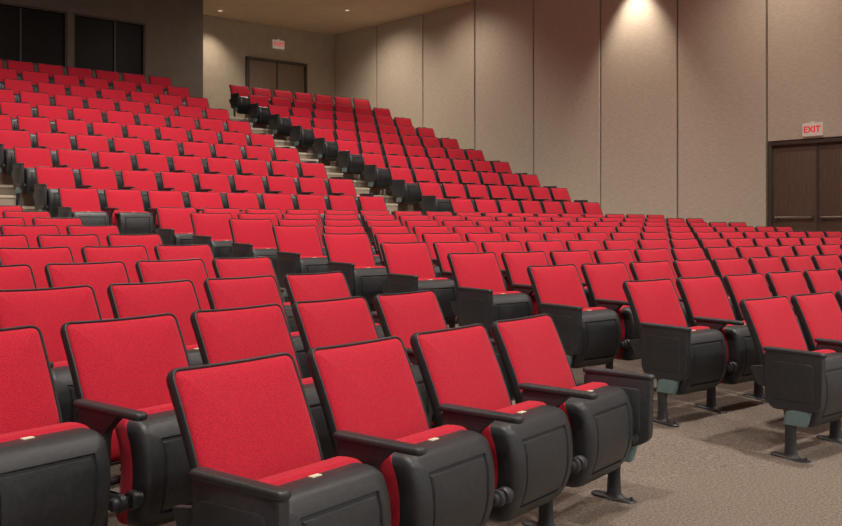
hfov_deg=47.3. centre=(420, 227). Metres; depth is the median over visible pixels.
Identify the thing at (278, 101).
seat
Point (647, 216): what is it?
seat
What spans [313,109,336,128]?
seat
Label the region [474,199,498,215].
seat
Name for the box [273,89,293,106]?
seat
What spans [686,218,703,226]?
seat
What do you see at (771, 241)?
seat
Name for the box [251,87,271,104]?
seat
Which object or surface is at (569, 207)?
seat
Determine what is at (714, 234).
seat
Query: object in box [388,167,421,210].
seat
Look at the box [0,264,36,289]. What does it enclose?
seat
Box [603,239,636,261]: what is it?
seat
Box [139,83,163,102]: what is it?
seat
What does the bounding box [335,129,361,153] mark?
seat
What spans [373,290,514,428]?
seat
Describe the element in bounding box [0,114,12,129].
seat
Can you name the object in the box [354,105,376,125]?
seat
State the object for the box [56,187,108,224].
seat
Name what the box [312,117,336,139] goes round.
seat
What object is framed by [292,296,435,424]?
seat
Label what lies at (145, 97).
seat
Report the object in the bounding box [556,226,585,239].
seat
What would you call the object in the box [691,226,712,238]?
seat
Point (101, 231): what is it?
seat
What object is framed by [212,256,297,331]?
seat
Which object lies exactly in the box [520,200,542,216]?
seat
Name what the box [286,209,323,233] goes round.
seat
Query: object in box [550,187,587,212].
seat
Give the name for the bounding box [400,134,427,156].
seat
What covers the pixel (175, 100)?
seat
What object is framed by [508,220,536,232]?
seat
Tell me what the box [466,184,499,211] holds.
seat
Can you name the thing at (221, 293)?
seat
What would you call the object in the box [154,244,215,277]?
seat
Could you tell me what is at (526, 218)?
seat
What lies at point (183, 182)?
seat
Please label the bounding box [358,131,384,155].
seat
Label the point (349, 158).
seat
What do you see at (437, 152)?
seat
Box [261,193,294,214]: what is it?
seat
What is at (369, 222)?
seat
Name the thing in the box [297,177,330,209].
seat
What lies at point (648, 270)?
seat
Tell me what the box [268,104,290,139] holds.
seat
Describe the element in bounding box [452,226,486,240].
seat
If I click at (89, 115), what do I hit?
seat
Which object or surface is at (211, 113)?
seat
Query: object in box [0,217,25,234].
seat
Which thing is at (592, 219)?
seat
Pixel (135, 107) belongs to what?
seat
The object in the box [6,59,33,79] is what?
seat
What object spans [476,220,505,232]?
seat
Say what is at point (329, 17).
ceiling
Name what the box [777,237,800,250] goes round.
seat
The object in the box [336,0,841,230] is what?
wall
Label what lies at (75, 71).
seat
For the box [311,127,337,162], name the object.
seat
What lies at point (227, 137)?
seat
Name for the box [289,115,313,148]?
seat
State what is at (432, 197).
seat
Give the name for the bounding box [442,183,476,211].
seat
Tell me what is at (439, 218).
seat
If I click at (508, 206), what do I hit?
seat
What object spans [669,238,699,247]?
seat
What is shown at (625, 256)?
seat
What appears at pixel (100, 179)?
seat
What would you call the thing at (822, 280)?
seat
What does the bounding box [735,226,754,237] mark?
seat
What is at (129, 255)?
seat
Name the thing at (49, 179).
seat
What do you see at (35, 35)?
window
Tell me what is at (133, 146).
seat
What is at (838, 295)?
seat
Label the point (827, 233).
seat
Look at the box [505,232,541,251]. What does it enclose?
seat
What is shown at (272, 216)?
seat
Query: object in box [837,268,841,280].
seat
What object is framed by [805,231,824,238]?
seat
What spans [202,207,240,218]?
seat
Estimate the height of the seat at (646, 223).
0.901 m
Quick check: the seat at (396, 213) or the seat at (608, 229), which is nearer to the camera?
the seat at (608, 229)
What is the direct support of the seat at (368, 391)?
on the floor
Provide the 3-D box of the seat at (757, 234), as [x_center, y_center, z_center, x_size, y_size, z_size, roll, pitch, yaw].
[4.952,0.500,13.705,0.662,0.901,0.566,0,0,-41]
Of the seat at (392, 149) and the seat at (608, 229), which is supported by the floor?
the seat at (608, 229)
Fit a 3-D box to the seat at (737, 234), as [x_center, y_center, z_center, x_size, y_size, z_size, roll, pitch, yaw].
[4.492,0.500,13.301,0.662,0.901,0.566,0,0,-41]
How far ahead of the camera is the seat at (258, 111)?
21.92 m
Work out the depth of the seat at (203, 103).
20.25 m
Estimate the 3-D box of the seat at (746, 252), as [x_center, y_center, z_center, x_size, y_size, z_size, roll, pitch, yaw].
[3.775,0.650,10.408,0.662,0.901,0.566,0,0,-41]
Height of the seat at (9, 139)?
0.901 m
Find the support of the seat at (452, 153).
on the stairs
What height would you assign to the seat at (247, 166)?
0.901 m
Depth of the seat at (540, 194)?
19.75 m
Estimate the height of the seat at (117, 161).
0.901 m
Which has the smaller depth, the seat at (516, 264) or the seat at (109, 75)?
the seat at (516, 264)
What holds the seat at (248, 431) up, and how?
on the floor
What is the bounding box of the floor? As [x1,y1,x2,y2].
[108,287,841,525]
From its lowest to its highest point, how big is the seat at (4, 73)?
0.901 m
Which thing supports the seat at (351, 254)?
on the floor
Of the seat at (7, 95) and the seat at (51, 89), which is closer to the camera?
the seat at (7, 95)
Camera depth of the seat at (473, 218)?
13.75 m
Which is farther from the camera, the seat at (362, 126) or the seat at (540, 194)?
the seat at (362, 126)
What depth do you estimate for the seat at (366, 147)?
20.07 m
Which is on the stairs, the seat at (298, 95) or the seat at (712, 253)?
the seat at (298, 95)
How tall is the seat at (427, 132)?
0.905 m
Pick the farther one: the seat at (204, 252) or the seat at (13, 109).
the seat at (13, 109)
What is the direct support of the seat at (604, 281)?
on the floor
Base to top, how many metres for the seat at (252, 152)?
0.901 m
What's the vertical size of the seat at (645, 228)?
0.901 m
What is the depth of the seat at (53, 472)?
3.09 m
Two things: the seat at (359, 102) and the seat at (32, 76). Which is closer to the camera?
the seat at (32, 76)
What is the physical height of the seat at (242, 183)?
0.901 m
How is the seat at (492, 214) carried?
on the floor
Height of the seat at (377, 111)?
0.905 m
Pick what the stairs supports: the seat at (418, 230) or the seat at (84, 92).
the seat at (84, 92)
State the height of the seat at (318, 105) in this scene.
0.901 m
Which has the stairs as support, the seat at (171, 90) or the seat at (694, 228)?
the seat at (171, 90)
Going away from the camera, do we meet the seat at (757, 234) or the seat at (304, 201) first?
the seat at (757, 234)
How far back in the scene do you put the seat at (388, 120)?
23.60 m
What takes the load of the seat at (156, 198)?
on the stairs
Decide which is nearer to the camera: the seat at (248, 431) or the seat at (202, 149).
the seat at (248, 431)
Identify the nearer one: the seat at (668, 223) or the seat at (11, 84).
the seat at (668, 223)
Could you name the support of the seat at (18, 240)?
on the floor
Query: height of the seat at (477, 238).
0.901 m
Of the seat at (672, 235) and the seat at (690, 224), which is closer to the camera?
the seat at (672, 235)
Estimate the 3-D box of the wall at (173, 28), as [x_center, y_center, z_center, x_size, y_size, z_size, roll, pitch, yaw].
[-12.690,-4.165,18.668,17.580,3.270,2.200,0,0,-41]
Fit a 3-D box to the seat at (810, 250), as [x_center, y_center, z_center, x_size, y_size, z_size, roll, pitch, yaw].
[4.695,0.650,11.216,0.662,0.901,0.566,0,0,-41]
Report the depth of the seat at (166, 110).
18.80 m
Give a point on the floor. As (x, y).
(713, 468)
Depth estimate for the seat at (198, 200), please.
13.76 m
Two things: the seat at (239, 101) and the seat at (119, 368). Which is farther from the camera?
the seat at (239, 101)
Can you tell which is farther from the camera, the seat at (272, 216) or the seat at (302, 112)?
the seat at (302, 112)
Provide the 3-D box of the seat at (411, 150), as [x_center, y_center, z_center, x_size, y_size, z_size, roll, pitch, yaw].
[-0.017,-1.355,20.770,0.662,0.901,0.566,0,0,-41]
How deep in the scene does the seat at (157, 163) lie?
15.01 m
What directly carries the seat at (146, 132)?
on the stairs
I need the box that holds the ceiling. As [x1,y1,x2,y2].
[203,0,474,35]
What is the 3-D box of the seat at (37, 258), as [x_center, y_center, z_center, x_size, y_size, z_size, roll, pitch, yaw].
[-2.321,0.575,6.075,0.566,0.901,0.662,0,0,36]
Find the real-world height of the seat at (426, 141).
0.901 m
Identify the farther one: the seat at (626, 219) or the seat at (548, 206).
the seat at (548, 206)
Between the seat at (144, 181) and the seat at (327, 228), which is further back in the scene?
the seat at (144, 181)
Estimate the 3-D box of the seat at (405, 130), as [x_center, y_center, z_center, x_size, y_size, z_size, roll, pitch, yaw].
[-0.219,-1.995,22.855,0.662,0.901,0.566,0,0,-41]
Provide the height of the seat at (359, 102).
0.905 m
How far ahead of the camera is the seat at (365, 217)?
12.53 m
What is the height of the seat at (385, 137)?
0.901 m
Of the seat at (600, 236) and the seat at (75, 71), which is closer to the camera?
the seat at (600, 236)
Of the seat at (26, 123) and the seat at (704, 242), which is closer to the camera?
the seat at (704, 242)
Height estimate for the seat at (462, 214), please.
0.901 m
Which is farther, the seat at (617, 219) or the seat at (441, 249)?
the seat at (617, 219)
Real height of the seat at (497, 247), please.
0.901 m
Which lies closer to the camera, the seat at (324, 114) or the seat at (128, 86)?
the seat at (128, 86)
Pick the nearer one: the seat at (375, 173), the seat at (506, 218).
the seat at (506, 218)
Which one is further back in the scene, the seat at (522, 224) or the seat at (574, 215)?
the seat at (574, 215)
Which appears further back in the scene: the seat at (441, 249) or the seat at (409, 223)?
the seat at (409, 223)
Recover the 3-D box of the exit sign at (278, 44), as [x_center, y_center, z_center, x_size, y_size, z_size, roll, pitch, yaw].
[-4.097,-5.295,27.645,0.380,0.270,0.055,0,0,-41]
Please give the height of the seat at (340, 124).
0.901 m
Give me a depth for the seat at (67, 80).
19.26 m
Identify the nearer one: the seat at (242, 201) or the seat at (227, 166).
the seat at (242, 201)
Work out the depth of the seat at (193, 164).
15.43 m
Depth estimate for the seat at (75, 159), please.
14.21 m
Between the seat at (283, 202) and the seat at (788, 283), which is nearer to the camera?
the seat at (788, 283)
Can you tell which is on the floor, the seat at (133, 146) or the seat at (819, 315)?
the seat at (819, 315)
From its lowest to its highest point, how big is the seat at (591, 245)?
0.901 m
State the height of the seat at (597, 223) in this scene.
0.901 m
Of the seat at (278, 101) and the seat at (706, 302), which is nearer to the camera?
the seat at (706, 302)
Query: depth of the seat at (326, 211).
13.20 m
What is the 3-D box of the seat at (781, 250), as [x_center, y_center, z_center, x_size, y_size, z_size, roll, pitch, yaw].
[4.235,0.650,10.812,0.662,0.901,0.566,0,0,-41]
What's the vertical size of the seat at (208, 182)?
0.901 m
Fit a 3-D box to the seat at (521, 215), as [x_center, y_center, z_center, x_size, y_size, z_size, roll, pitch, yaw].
[1.788,0.200,15.451,0.662,0.901,0.566,0,0,-41]
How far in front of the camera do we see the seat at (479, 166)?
21.03 m
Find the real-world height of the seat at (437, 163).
0.901 m
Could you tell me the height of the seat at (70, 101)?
0.901 m
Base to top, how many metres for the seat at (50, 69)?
0.901 m
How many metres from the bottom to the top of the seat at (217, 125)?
0.901 m
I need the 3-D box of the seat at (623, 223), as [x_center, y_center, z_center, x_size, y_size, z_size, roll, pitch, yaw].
[3.370,0.350,14.578,0.662,0.901,0.566,0,0,-41]
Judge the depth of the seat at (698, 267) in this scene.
8.28 m
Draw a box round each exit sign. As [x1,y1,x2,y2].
[273,39,283,48]
[802,121,822,136]
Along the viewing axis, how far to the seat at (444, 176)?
19.18 m
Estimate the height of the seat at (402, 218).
0.901 m
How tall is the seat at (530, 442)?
0.901 m
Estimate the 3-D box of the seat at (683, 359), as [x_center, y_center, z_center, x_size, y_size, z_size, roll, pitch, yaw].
[1.679,0.800,6.303,0.662,0.901,0.566,0,0,-41]
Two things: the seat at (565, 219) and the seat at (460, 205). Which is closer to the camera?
the seat at (565, 219)
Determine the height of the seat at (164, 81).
0.905 m
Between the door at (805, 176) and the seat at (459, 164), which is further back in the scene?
the seat at (459, 164)
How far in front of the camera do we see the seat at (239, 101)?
22.55 m
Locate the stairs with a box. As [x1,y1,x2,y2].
[0,116,604,233]
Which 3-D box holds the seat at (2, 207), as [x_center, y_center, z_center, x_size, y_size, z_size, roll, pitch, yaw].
[-4.428,0.199,10.404,0.583,0.905,0.692,0,0,36]
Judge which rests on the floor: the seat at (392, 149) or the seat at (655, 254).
the seat at (655, 254)
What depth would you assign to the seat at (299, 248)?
9.47 m
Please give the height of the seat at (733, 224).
0.905 m
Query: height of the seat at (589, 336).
0.901 m
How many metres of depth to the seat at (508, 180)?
20.37 m
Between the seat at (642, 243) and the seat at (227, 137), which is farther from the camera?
the seat at (227, 137)
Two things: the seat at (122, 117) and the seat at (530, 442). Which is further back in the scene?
the seat at (122, 117)
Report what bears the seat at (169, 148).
on the stairs
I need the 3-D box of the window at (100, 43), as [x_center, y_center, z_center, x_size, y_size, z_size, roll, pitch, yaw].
[-7.184,-4.190,22.136,1.710,1.260,0.100,0,0,-41]
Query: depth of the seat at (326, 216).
12.15 m
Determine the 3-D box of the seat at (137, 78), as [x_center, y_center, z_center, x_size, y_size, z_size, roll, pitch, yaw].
[-6.189,-2.955,21.004,0.662,0.901,0.566,0,0,-41]
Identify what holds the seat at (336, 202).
on the stairs
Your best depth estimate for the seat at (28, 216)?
9.85 m
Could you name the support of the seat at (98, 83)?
on the stairs
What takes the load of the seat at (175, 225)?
on the floor
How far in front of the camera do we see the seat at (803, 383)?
5.45 m
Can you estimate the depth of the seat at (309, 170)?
17.03 m
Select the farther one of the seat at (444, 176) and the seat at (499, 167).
the seat at (499, 167)
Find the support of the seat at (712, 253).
on the floor
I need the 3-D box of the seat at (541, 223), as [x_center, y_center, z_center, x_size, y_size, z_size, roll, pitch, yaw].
[1.991,0.350,13.366,0.662,0.901,0.566,0,0,-41]
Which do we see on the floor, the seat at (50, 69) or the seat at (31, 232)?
the seat at (31, 232)
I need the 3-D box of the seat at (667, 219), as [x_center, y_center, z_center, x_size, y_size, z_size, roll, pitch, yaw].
[4.648,0.275,16.832,0.662,0.901,0.566,0,0,-41]
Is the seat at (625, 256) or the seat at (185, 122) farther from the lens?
the seat at (185, 122)
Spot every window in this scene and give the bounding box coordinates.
[0,2,66,67]
[74,13,144,74]
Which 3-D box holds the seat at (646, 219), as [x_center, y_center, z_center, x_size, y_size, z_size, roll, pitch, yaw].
[4.188,0.275,16.428,0.662,0.901,0.566,0,0,-41]
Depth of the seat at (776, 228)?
16.10 m
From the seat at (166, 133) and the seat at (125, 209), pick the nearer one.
the seat at (125, 209)
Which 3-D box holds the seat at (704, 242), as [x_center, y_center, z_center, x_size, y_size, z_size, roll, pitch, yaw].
[3.674,0.575,11.450,0.662,0.901,0.566,0,0,-41]
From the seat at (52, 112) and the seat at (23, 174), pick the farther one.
the seat at (52, 112)
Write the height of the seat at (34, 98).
0.901 m
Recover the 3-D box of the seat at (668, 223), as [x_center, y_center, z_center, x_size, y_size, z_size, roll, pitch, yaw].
[4.290,0.350,15.386,0.662,0.901,0.566,0,0,-41]
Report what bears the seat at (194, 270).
on the floor
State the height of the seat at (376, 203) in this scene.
0.905 m
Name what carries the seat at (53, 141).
on the stairs
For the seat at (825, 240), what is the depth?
13.62 m
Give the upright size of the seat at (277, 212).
0.901 m
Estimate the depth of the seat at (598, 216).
16.85 m
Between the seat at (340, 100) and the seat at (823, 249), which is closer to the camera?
the seat at (823, 249)
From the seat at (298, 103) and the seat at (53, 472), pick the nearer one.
the seat at (53, 472)
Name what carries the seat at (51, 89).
on the stairs
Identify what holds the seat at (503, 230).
on the floor
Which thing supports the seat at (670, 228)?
on the floor
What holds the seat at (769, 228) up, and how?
on the floor
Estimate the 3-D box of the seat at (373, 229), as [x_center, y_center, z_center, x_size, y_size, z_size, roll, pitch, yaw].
[-0.206,0.425,10.303,0.662,0.901,0.566,0,0,-41]
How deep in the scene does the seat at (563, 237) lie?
11.02 m
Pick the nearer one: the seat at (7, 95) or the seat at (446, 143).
the seat at (7, 95)
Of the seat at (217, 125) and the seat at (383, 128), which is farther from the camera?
the seat at (383, 128)
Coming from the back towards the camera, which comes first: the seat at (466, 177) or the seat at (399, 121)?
the seat at (399, 121)
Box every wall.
[0,0,202,97]
[203,14,335,117]
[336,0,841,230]
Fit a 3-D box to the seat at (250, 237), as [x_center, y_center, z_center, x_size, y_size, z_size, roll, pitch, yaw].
[-1.687,0.350,10.134,0.662,0.901,0.566,0,0,-41]
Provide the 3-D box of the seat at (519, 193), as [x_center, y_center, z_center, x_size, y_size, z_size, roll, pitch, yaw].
[2.126,-0.395,19.258,0.662,0.901,0.566,0,0,-41]
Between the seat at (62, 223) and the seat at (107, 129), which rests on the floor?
the seat at (62, 223)
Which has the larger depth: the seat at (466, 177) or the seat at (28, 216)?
the seat at (466, 177)
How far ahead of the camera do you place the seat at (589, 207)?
19.55 m
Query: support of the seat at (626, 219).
on the floor
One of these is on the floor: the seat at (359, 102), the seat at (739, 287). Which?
the seat at (739, 287)
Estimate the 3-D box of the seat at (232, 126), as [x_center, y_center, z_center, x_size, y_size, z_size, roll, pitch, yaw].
[-3.473,-1.676,18.863,0.692,0.905,0.583,0,0,-41]
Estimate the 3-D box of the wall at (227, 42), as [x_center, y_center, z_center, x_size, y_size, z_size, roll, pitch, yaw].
[-11.244,-2.250,21.537,23.540,7.100,0.201,0,0,-41]
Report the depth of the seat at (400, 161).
19.42 m
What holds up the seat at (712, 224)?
on the floor
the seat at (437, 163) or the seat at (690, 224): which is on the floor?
the seat at (690, 224)
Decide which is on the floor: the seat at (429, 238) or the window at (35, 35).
the seat at (429, 238)
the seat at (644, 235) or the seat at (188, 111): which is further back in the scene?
the seat at (188, 111)
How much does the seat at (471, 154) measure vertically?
0.905 m
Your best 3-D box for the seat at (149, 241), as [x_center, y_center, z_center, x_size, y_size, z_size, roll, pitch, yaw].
[-2.159,0.499,7.742,0.583,0.905,0.692,0,0,36]
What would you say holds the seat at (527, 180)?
on the stairs
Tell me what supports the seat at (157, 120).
on the stairs
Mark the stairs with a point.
(7, 190)
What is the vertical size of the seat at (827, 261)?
0.901 m
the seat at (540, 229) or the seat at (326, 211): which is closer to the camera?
the seat at (540, 229)
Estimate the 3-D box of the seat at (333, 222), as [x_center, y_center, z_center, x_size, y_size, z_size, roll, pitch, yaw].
[-0.768,0.350,10.942,0.662,0.901,0.566,0,0,-41]
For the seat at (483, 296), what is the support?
on the floor
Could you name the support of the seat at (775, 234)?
on the floor
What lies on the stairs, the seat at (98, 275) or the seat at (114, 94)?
the seat at (114, 94)
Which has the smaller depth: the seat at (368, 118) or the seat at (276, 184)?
the seat at (276, 184)
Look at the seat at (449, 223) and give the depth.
12.29 m
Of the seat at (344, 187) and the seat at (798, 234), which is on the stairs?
the seat at (344, 187)
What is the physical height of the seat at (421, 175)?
0.901 m
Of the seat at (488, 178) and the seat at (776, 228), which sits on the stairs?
the seat at (488, 178)
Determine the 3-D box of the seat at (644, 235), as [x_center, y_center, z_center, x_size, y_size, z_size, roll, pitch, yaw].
[3.113,0.500,12.089,0.662,0.901,0.566,0,0,-41]
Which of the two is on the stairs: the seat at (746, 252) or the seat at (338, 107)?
the seat at (338, 107)
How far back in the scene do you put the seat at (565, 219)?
14.98 m
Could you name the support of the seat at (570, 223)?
on the floor
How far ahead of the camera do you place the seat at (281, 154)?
17.68 m
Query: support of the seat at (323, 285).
on the floor
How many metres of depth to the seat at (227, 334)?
4.13 m
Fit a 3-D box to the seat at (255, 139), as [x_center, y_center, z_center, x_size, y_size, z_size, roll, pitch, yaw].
[-2.912,-1.356,18.224,0.692,0.905,0.583,0,0,-41]
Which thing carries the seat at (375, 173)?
on the stairs
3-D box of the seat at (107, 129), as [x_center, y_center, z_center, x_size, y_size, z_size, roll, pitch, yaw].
[-5.223,-1.355,16.195,0.662,0.901,0.566,0,0,-41]
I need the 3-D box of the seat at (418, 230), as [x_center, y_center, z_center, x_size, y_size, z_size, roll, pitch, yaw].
[0.253,0.425,10.707,0.662,0.901,0.566,0,0,-41]
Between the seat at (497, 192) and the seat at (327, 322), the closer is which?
the seat at (327, 322)
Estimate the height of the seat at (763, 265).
0.901 m
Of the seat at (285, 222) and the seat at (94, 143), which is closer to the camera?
the seat at (285, 222)
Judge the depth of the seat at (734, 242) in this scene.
11.99 m
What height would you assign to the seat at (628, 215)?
0.901 m
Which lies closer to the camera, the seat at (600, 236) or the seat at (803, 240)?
the seat at (600, 236)
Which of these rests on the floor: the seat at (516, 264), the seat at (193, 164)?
the seat at (516, 264)
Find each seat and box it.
[0,68,17,88]
[0,89,15,101]
[0,101,32,129]
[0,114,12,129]
[0,129,31,175]
[0,205,22,216]
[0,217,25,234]
[0,225,59,247]
[0,234,29,247]
[0,246,74,287]
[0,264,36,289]
[0,285,101,422]
[0,325,129,525]
[2,210,50,224]
[3,78,33,102]
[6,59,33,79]
[11,146,52,205]
[16,115,51,147]
[19,90,50,116]
[21,70,49,91]
[32,217,82,234]
[33,166,75,217]
[35,131,71,166]
[36,104,68,132]
[36,234,100,262]
[37,63,63,82]
[37,81,65,105]
[44,261,129,318]
[53,73,79,94]
[53,94,83,119]
[55,118,88,149]
[56,149,93,187]
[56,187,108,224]
[60,313,192,525]
[66,225,119,245]
[67,66,92,85]
[69,85,96,107]
[72,107,102,134]
[75,134,109,168]
[79,168,117,211]
[81,245,149,282]
[83,77,108,97]
[86,97,115,121]
[91,121,122,151]
[95,69,119,88]
[97,151,132,188]
[100,88,126,110]
[104,189,157,233]
[105,110,134,136]
[106,234,162,259]
[107,279,202,470]
[112,80,137,100]
[112,136,145,169]
[118,100,145,124]
[121,169,157,211]
[122,72,146,91]
[126,124,156,153]
[129,91,155,113]
[135,153,169,190]
[135,258,209,309]
[138,112,166,139]
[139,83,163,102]
[147,190,184,233]
[148,102,174,126]
[148,139,179,171]
[149,75,171,94]
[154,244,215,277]
[156,207,196,244]
[158,93,182,115]
[159,126,187,155]
[160,171,195,206]
[166,85,201,105]
[166,352,390,525]
[168,115,195,141]
[171,155,204,190]
[177,105,202,128]
[181,141,211,172]
[185,96,221,117]
[187,191,223,212]
[190,128,218,156]
[190,212,232,257]
[190,303,334,459]
[197,173,231,207]
[198,117,224,143]
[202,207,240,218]
[203,275,311,377]
[205,108,242,130]
[206,157,237,191]
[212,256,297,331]
[213,143,242,174]
[220,131,247,158]
[225,192,259,212]
[226,120,265,144]
[228,218,276,275]
[229,84,249,116]
[232,174,264,208]
[238,159,268,192]
[238,213,277,225]
[244,145,271,175]
[245,208,282,218]
[248,94,269,127]
[249,133,289,160]
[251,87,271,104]
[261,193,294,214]
[266,176,297,208]
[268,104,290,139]
[270,160,300,193]
[271,96,292,115]
[272,225,328,302]
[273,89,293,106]
[273,147,315,176]
[278,219,326,299]
[282,213,322,234]
[283,271,384,337]
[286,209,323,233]
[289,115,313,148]
[291,107,313,126]
[292,99,314,117]
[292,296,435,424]
[294,92,314,108]
[295,194,326,225]
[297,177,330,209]
[299,162,343,194]
[306,336,505,525]
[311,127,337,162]
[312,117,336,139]
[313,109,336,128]
[314,94,335,113]
[314,101,335,120]
[322,233,387,310]
[323,214,370,241]
[323,219,375,254]
[323,225,380,265]
[324,209,355,213]
[327,178,373,213]
[327,195,362,225]
[334,96,354,114]
[334,103,356,123]
[334,111,357,132]
[335,120,359,142]
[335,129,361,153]
[335,139,363,178]
[353,98,374,116]
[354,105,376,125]
[355,113,378,134]
[356,121,381,144]
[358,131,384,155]
[358,196,393,214]
[359,141,387,167]
[360,210,389,231]
[361,153,391,193]
[362,214,395,237]
[365,219,401,245]
[369,225,408,254]
[373,107,403,127]
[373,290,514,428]
[374,233,441,277]
[375,115,399,136]
[377,123,402,145]
[379,133,406,156]
[380,242,457,324]
[382,143,410,168]
[385,154,415,195]
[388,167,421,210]
[393,210,421,219]
[394,117,425,136]
[397,125,423,147]
[399,215,429,225]
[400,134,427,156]
[404,144,432,168]
[405,220,438,232]
[408,156,438,182]
[410,323,580,521]
[412,225,449,241]
[413,168,445,211]
[416,127,448,146]
[418,182,453,215]
[421,136,447,157]
[421,232,462,265]
[425,146,453,169]
[425,211,452,219]
[430,157,461,183]
[433,215,461,225]
[433,241,507,327]
[436,169,468,198]
[440,138,473,158]
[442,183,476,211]
[442,220,473,232]
[446,148,474,170]
[447,252,532,338]
[449,198,474,214]
[452,159,482,184]
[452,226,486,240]
[455,211,480,219]
[458,171,491,198]
[465,149,499,172]
[465,215,492,225]
[465,232,503,252]
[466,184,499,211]
[472,160,503,185]
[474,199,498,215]
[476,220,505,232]
[480,172,512,199]
[481,240,523,290]
[483,212,507,220]
[488,185,522,212]
[489,226,522,240]
[490,313,654,525]
[492,161,527,185]
[495,216,521,225]
[497,200,520,215]
[500,173,533,200]
[501,251,548,314]
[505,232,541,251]
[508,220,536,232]
[509,186,542,210]
[510,212,533,220]
[520,174,556,200]
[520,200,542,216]
[523,216,548,225]
[524,226,554,240]
[525,240,564,264]
[527,264,626,368]
[530,187,562,212]
[536,213,558,220]
[539,221,565,231]
[541,201,563,216]
[543,232,576,250]
[549,250,593,307]
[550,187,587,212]
[550,216,574,225]
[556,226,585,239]
[560,213,581,220]
[562,201,583,216]
[566,239,602,262]
[567,221,592,231]
[576,217,598,225]
[577,232,608,249]
[581,262,640,368]
[582,202,602,213]
[583,213,603,220]
[587,226,613,239]
[594,221,618,231]
[594,249,633,279]
[600,217,621,225]
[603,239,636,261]
[605,214,624,220]
[610,232,639,247]
[615,226,640,238]
[619,221,642,231]
[622,278,732,426]
[623,217,643,225]
[626,214,644,221]
[629,260,690,326]
[634,248,677,278]
[637,239,673,260]
[640,232,671,248]
[642,226,669,239]
[644,221,667,232]
[645,218,666,226]
[646,214,666,222]
[666,218,684,221]
[666,222,687,226]
[667,226,690,232]
[668,231,694,238]
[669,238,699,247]
[671,247,705,259]
[673,259,737,319]
[676,275,760,412]
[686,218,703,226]
[688,222,707,231]
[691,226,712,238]
[694,231,719,246]
[699,238,727,258]
[705,246,737,274]
[709,222,727,230]
[712,257,772,296]
[713,226,734,236]
[719,231,742,244]
[723,273,809,401]
[727,238,753,257]
[728,222,746,229]
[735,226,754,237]
[736,246,766,272]
[739,295,841,462]
[743,231,765,244]
[748,256,810,292]
[752,237,778,256]
[755,226,774,236]
[765,231,785,240]
[765,245,794,271]
[765,270,809,314]
[774,226,792,236]
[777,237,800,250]
[781,255,815,287]
[785,231,805,240]
[790,291,841,443]
[792,244,819,268]
[799,237,822,246]
[803,268,841,294]
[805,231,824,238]
[811,254,841,270]
[817,244,841,255]
[821,236,841,244]
[824,231,841,237]
[835,290,841,310]
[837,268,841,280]
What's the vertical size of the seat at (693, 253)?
0.901 m
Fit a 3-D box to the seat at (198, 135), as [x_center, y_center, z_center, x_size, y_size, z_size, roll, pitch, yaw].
[-3.843,-1.355,17.407,0.662,0.901,0.566,0,0,-41]
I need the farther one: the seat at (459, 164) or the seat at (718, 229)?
the seat at (459, 164)
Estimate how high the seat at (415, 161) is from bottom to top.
0.901 m
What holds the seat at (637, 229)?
on the floor
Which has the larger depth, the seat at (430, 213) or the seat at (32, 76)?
the seat at (32, 76)
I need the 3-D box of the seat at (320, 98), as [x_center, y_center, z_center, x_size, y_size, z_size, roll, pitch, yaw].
[-2.362,-2.955,24.366,0.662,0.901,0.566,0,0,-41]
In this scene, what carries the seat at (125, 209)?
on the stairs
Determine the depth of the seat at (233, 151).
16.87 m
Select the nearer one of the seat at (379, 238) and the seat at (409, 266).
the seat at (409, 266)
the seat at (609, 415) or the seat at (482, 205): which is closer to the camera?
the seat at (609, 415)
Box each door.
[245,56,306,117]
[768,137,841,232]
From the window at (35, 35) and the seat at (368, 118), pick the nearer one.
the window at (35, 35)
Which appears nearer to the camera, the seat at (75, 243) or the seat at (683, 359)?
the seat at (683, 359)
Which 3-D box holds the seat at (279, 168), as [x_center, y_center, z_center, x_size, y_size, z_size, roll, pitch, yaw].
[-2.261,-0.715,16.534,0.662,0.901,0.566,0,0,-41]
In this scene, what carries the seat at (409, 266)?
on the floor
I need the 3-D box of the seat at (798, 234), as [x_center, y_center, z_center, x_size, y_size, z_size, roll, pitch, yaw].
[5.871,0.500,14.513,0.662,0.901,0.566,0,0,-41]
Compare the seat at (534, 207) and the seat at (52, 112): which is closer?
the seat at (52, 112)
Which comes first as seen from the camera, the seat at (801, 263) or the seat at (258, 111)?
the seat at (801, 263)
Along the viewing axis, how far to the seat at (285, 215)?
11.78 m
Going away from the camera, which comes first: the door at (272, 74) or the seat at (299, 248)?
the seat at (299, 248)
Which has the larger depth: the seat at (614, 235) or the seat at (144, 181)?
the seat at (144, 181)
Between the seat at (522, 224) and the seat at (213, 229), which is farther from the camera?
the seat at (522, 224)
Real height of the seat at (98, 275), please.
0.901 m
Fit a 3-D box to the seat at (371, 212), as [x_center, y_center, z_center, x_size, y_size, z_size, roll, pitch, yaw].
[-0.511,0.200,13.431,0.662,0.901,0.566,0,0,-41]
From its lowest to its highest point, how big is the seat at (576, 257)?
0.901 m
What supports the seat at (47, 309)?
on the floor
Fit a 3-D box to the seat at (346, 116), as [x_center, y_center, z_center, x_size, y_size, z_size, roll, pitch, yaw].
[-1.700,-2.315,22.685,0.662,0.901,0.566,0,0,-41]
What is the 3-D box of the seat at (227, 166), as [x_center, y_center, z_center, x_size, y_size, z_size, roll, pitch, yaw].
[-3.181,-0.715,15.726,0.662,0.901,0.566,0,0,-41]
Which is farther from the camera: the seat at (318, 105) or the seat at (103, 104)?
the seat at (318, 105)
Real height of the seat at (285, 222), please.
0.901 m
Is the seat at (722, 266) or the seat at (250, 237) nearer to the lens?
the seat at (722, 266)
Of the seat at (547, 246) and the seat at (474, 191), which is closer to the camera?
the seat at (547, 246)
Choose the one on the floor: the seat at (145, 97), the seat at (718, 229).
the seat at (718, 229)
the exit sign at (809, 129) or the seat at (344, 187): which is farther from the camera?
the exit sign at (809, 129)

